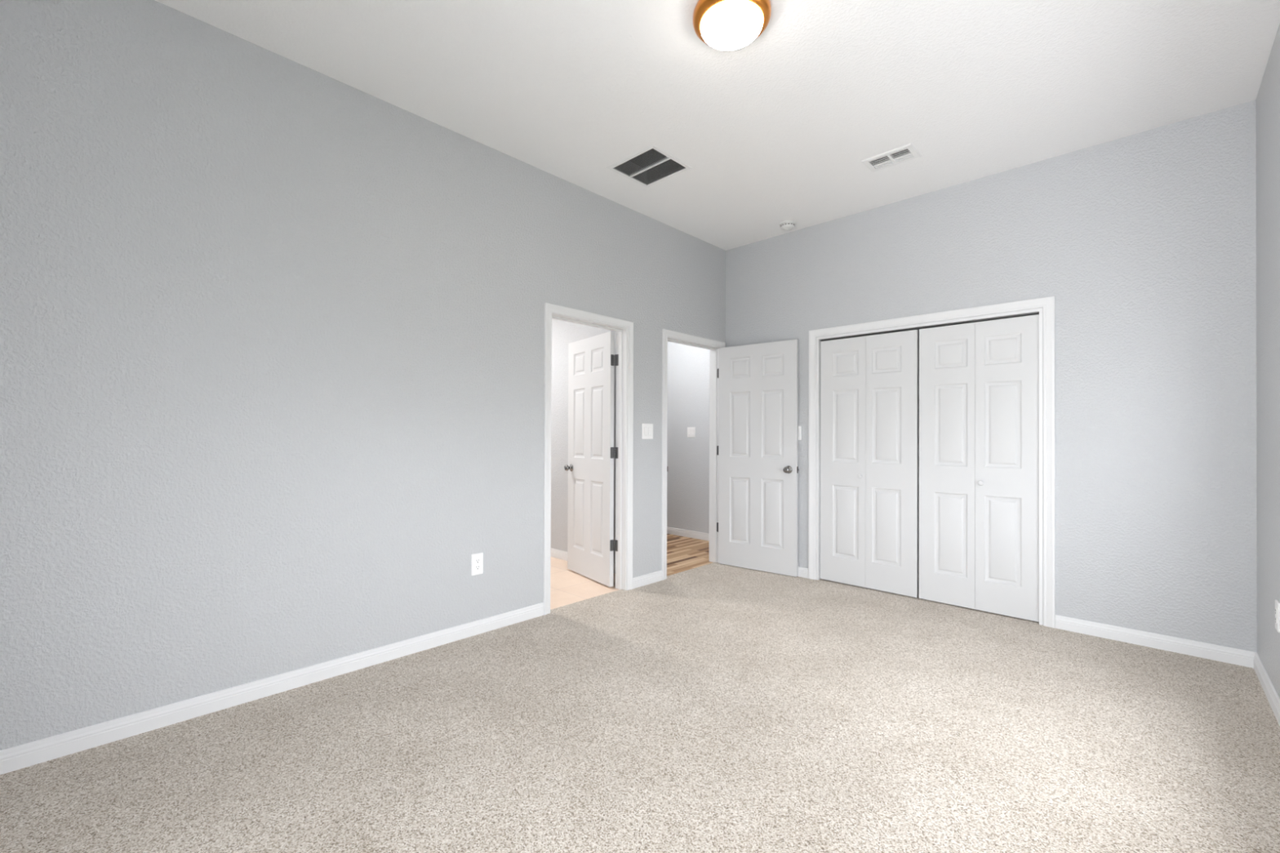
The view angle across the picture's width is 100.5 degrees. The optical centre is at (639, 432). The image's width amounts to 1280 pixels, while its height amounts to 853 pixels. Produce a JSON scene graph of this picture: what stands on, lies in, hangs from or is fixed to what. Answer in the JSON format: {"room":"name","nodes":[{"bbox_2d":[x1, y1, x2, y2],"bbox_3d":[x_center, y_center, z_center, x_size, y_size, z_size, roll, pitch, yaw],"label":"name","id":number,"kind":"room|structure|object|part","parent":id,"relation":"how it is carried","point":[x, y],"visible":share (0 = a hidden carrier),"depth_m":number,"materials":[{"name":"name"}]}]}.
{"room":"empty bedroom","nodes":[
{"label":"empty bedroom","id":0,"kind":"room"},
{"bbox_2d":[0,0,725,750],"bbox_3d":[-0.679,-0.303,3.643,0.120,3.121,5.930,0,0,44],"label":"wall","id":1,"kind":"structure","parent":0,"point":[272,326],"depth_m":2.43,"materials":[{"name":"grey paint"}]},
{"bbox_2d":[0,602,543,774],"bbox_3d":[-1.628,1.177,2.557,0.013,0.082,2.827,0,0,44],"label":"baseboard","id":2,"kind":"structure","parent":1,"relation":"attached to","point":[33,753],"depth_m":2.35,"materials":[{"name":"white paint"}]},
{"bbox_2d":[471,552,483,575],"bbox_3d":[-0.987,0.800,3.229,0.009,0.128,0.077,0,0,44],"label":"wall outlet","id":3,"kind":"object","parent":1,"relation":"attached to","point":[477,559],"visible":1,"depth_m":3.23,"materials":[{"name":"white plastic"}]},
{"bbox_2d":[475,564,479,569],"bbox_3d":[-0.987,0.820,3.229,0.008,0.028,0.034,0,0,44],"label":"receptacle","id":4,"kind":"object","parent":3,"relation":"attached to","point":[477,566],"depth_m":3.22,"materials":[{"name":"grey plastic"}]},
{"bbox_2d":[475,558,479,563],"bbox_3d":[-0.987,0.781,3.229,0.008,0.028,0.034,0,0,44],"label":"receptacle","id":5,"kind":"object","parent":3,"relation":"attached to","point":[477,560],"depth_m":3.23,"materials":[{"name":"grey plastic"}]},
{"bbox_2d":[542,302,633,614],"bbox_3d":[-0.394,0.183,3.928,0.138,2.108,0.848,0,0,44],"label":"door frame","id":6,"kind":"structure","parent":1,"relation":"attached to","point":[624,329],"depth_m":4.16,"materials":[{"name":"white paint"}]},
{"bbox_2d":[564,331,618,586],"bbox_3d":[-0.416,0.213,4.502,0.163,2.029,0.758,0,0,-36],"label":"door","id":7,"kind":"structure","parent":1,"relation":"in","point":[592,544],"depth_m":4.46,"materials":[{"name":"white paint"}]},
{"bbox_3d":[-0.637,0.316,4.726,0.064,0.066,0.066,0,0,-36],"label":"knob","id":8,"kind":"part","parent":7,"relation":"part of","materials":[{"name":"silver metal"}]},
{"bbox_2d":[641,423,653,439],"bbox_3d":[0.064,-0.008,4.323,0.012,0.125,0.128,0,0,44],"label":"light switch","id":9,"kind":"object","parent":1,"relation":"attached to","point":[646,428],"visible":1,"depth_m":4.31,"materials":[{"name":"white plastic"}]},
{"bbox_2d":[632,569,662,588],"bbox_3d":[0.061,1.192,4.317,0.013,0.082,0.357,0,0,44],"label":"baseboard","id":10,"kind":"structure","parent":1,"relation":"attached to","point":[642,580],"depth_m":4.31,"materials":[{"name":"white paint"}]},
{"bbox_2d":[661,328,724,580],"bbox_3d":[0.450,0.191,4.820,0.155,2.109,0.894,0,0,44],"label":"door frame","id":11,"kind":"structure","parent":1,"relation":"attached to","point":[713,345],"depth_m":5.05,"materials":[{"name":"white paint"}]},
{"bbox_3d":[0.401,0.191,4.867,0.018,2.109,0.894,0,0,44],"label":"casing","id":12,"kind":"part","parent":11,"relation":"part of","materials":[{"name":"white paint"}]},
{"bbox_2d":[716,339,799,577],"bbox_3d":[1.021,0.220,4.782,0.816,2.029,0.109,0,0,38],"label":"door","id":13,"kind":"structure","parent":1,"relation":"in","point":[757,447],"depth_m":4.76,"materials":[{"name":"white paint"}]},
{"bbox_3d":[1.263,0.322,4.562,0.066,0.066,0.064,0,0,38],"label":"knob","id":14,"kind":"part","parent":13,"relation":"part of","materials":[{"name":"silver metal"}]},
{"bbox_2d":[551,318,616,564],"bbox_3d":[-1.042,-0.099,5.576,3.080,2.770,0.120,0,0,44],"label":"wall","id":15,"kind":"structure","parent":0,"point":[564,333],"depth_m":5.23,"materials":[{"name":"grey paint"}]},
{"bbox_2d":[551,547,615,573],"bbox_3d":[-0.786,1.202,5.227,2.230,0.082,0.013,0,0,44],"label":"baseboard","id":16,"kind":"structure","parent":15,"relation":"attached to","point":[557,553],"depth_m":5.21,"materials":[{"name":"white paint"}]},
{"bbox_2d":[0,533,1279,852],"bbox_3d":[-0.565,1.252,3.562,6.555,0.050,5.750,0,0,44],"label":"floor","id":17,"kind":"structure","parent":0,"point":[714,707],"depth_m":2.06,"materials":[{"name":"beige carpet"}]},
{"bbox_2d":[666,341,709,533],"bbox_3d":[0.140,-0.089,6.881,3.180,2.770,0.120,0,0,44],"label":"wall","id":18,"kind":"structure","parent":0,"point":[688,366],"depth_m":6.38,"materials":[{"name":"grey paint"}]},
{"bbox_2d":[666,526,709,541],"bbox_3d":[0.126,1.213,6.792,3.080,0.082,0.013,0,0,44],"label":"baseboard","id":19,"kind":"structure","parent":18,"relation":"attached to","point":[691,534],"depth_m":6.35,"materials":[{"name":"white paint"}]},
{"bbox_2d":[687,426,695,437],"bbox_3d":[0.608,0.000,6.340,0.118,0.122,0.012,0,0,44],"label":"light switch","id":20,"kind":"object","parent":18,"relation":"attached to","point":[691,430],"visible":1,"depth_m":6.33,"materials":[{"name":"white plastic"}]},
{"bbox_2d":[155,0,1279,250],"bbox_3d":[0.324,-1.817,2.181,3.355,0.100,4.950,0,0,44],"label":"ceiling","id":21,"kind":"structure","parent":0,"point":[778,127],"depth_m":2.66,"materials":[{"name":"white paint"}]},
{"bbox_2d":[606,144,692,187],"bbox_3d":[0.064,-1.893,3.539,0.420,0.274,0.394,0,0,44],"label":"ceiling vent","id":22,"kind":"object","parent":21,"relation":"in","point":[648,158],"visible":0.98,"depth_m":3.55,"materials":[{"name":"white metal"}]},
{"bbox_3d":[0.002,-1.766,3.477,0.356,0.014,0.158,0,0,44],"label":"louvre panel","id":23,"kind":"part","parent":22,"relation":"part of","materials":[{"name":"grey metal"}]},
{"bbox_3d":[0.121,-1.765,3.602,0.356,0.014,0.160,0,0,44],"label":"louvre panel","id":24,"kind":"part","parent":22,"relation":"part of","materials":[{"name":"grey metal"}]},
{"bbox_2d":[693,0,771,50],"bbox_3d":[0.385,-1.714,2.236,0.323,0.105,0.323,0,0,44],"label":"ceiling lamp","id":25,"kind":"object","parent":21,"relation":"attached to","point":[720,24],"visible":1,"depth_m":2.19,"materials":[{"name":"white glass"}]},
{"bbox_2d":[779,220,795,231],"bbox_3d":[1.240,-1.728,4.468,0.132,0.049,0.132,0,0,44],"label":"smoke detector","id":26,"kind":"object","parent":21,"relation":"attached to","point":[787,225],"visible":1,"depth_m":4.43,"materials":[{"name":"white plastic"}]},
{"bbox_2d":[861,142,921,172],"bbox_3d":[1.609,-1.862,3.410,0.304,0.225,0.204,0,0,44],"label":"ceiling vent","id":27,"kind":"object","parent":21,"relation":"in","point":[913,153],"visible":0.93,"depth_m":3.41,"materials":[{"name":"white metal"}]},
{"bbox_3d":[1.565,-1.759,3.452,0.113,0.015,0.122,0,0,44],"label":"louvre panel","id":28,"kind":"part","parent":27,"relation":"part of","materials":[{"name":"white metal"}]},
{"bbox_3d":[1.655,-1.759,3.366,0.107,0.015,0.122,0,0,44],"label":"louvre panel","id":29,"kind":"part","parent":27,"relation":"part of","materials":[{"name":"white metal"}]},
{"bbox_2d":[918,329,919,573],"bbox_3d":[2.386,-0.013,4.296,1.920,2.610,0.740,0,0,44],"label":"wall","id":30,"kind":"structure","parent":0,"point":[918,330],"depth_m":4.67,"materials":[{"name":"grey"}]},
{"bbox_2d":[725,99,1257,652],"bbox_3d":[2.116,-0.292,3.961,3.475,3.121,0.120,0,0,44],"label":"wall","id":31,"kind":"structure","parent":0,"point":[1144,243],"depth_m":3.16,"materials":[{"name":"grey paint"}]},
{"bbox_2d":[798,426,801,439],"bbox_3d":[1.355,0.007,4.598,0.078,0.120,0.012,0,0,44],"label":"light switch","id":32,"kind":"object","parent":31,"relation":"attached to","point":[799,427],"visible":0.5,"depth_m":4.58,"materials":[{"name":"white plastic"}]},
{"bbox_2d":[797,566,808,578],"bbox_3d":[1.121,1.199,4.811,0.858,0.082,0.013,0,0,44],"label":"baseboard","id":33,"kind":"structure","parent":31,"relation":"attached to","point":[802,571],"depth_m":4.54,"materials":[{"name":"white paint"}]},
{"bbox_2d":[820,329,918,597],"bbox_3d":[1.789,0.232,4.216,0.750,1.993,0.065,0,0,44],"label":"door","id":34,"kind":"structure","parent":31,"relation":"in","point":[869,384],"depth_m":4.19,"materials":[{"name":"white paint"}]},
{"bbox_2d":[808,296,1055,628],"bbox_3d":[2.073,0.187,3.987,1.659,2.103,0.138,0,0,44],"label":"door frame","id":35,"kind":"structure","parent":31,"relation":"attached to","point":[1048,304],"depth_m":3.54,"materials":[{"name":"white paint"}]},
{"bbox_2d":[919,314,1039,622],"bbox_3d":[2.329,0.232,3.698,0.718,1.993,0.065,0,0,44],"label":"door","id":36,"kind":"structure","parent":31,"relation":"in","point":[979,382],"depth_m":3.67,"materials":[{"name":"white paint"}]},
{"bbox_3d":[2.346,0.348,3.658,0.035,0.035,0.032,0,0,44],"label":"knob","id":37,"kind":"part","parent":36,"relation":"part of","materials":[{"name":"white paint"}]},
{"bbox_2d":[1055,614,1257,667],"bbox_3d":[2.930,1.196,3.075,0.838,0.082,0.013,0,0,44],"label":"baseboard","id":38,"kind":"structure","parent":31,"relation":"attached to","point":[1186,646],"depth_m":3.03,"materials":[{"name":"white paint"}]},
{"bbox_2d":[1255,23,1279,697],"bbox_3d":[1.530,-0.309,0.927,0.120,3.121,5.070,0,0,44],"label":"wall","id":39,"kind":"structure","parent":0,"point":[1268,99],"depth_m":2.52,"materials":[{"name":"grey paint"}]},
{"bbox_2d":[1253,653,1279,726],"bbox_3d":[1.514,1.181,1.004,0.013,0.082,4.937,0,0,44],"label":"baseboard","id":40,"kind":"structure","parent":39,"relation":"attached to","point":[1271,694],"depth_m":2.47,"materials":[{"name":"white paint"}]},
{"bbox_2d":[1275,599,1279,632],"bbox_3d":[2.784,0.802,2.325,0.009,0.128,0.077,0,0,44],"label":"wall outlet","id":41,"kind":"object","parent":39,"relation":"attached to","point":[1277,602],"visible":1,"depth_m":2.31,"materials":[{"name":"white plastic"}]}
]}

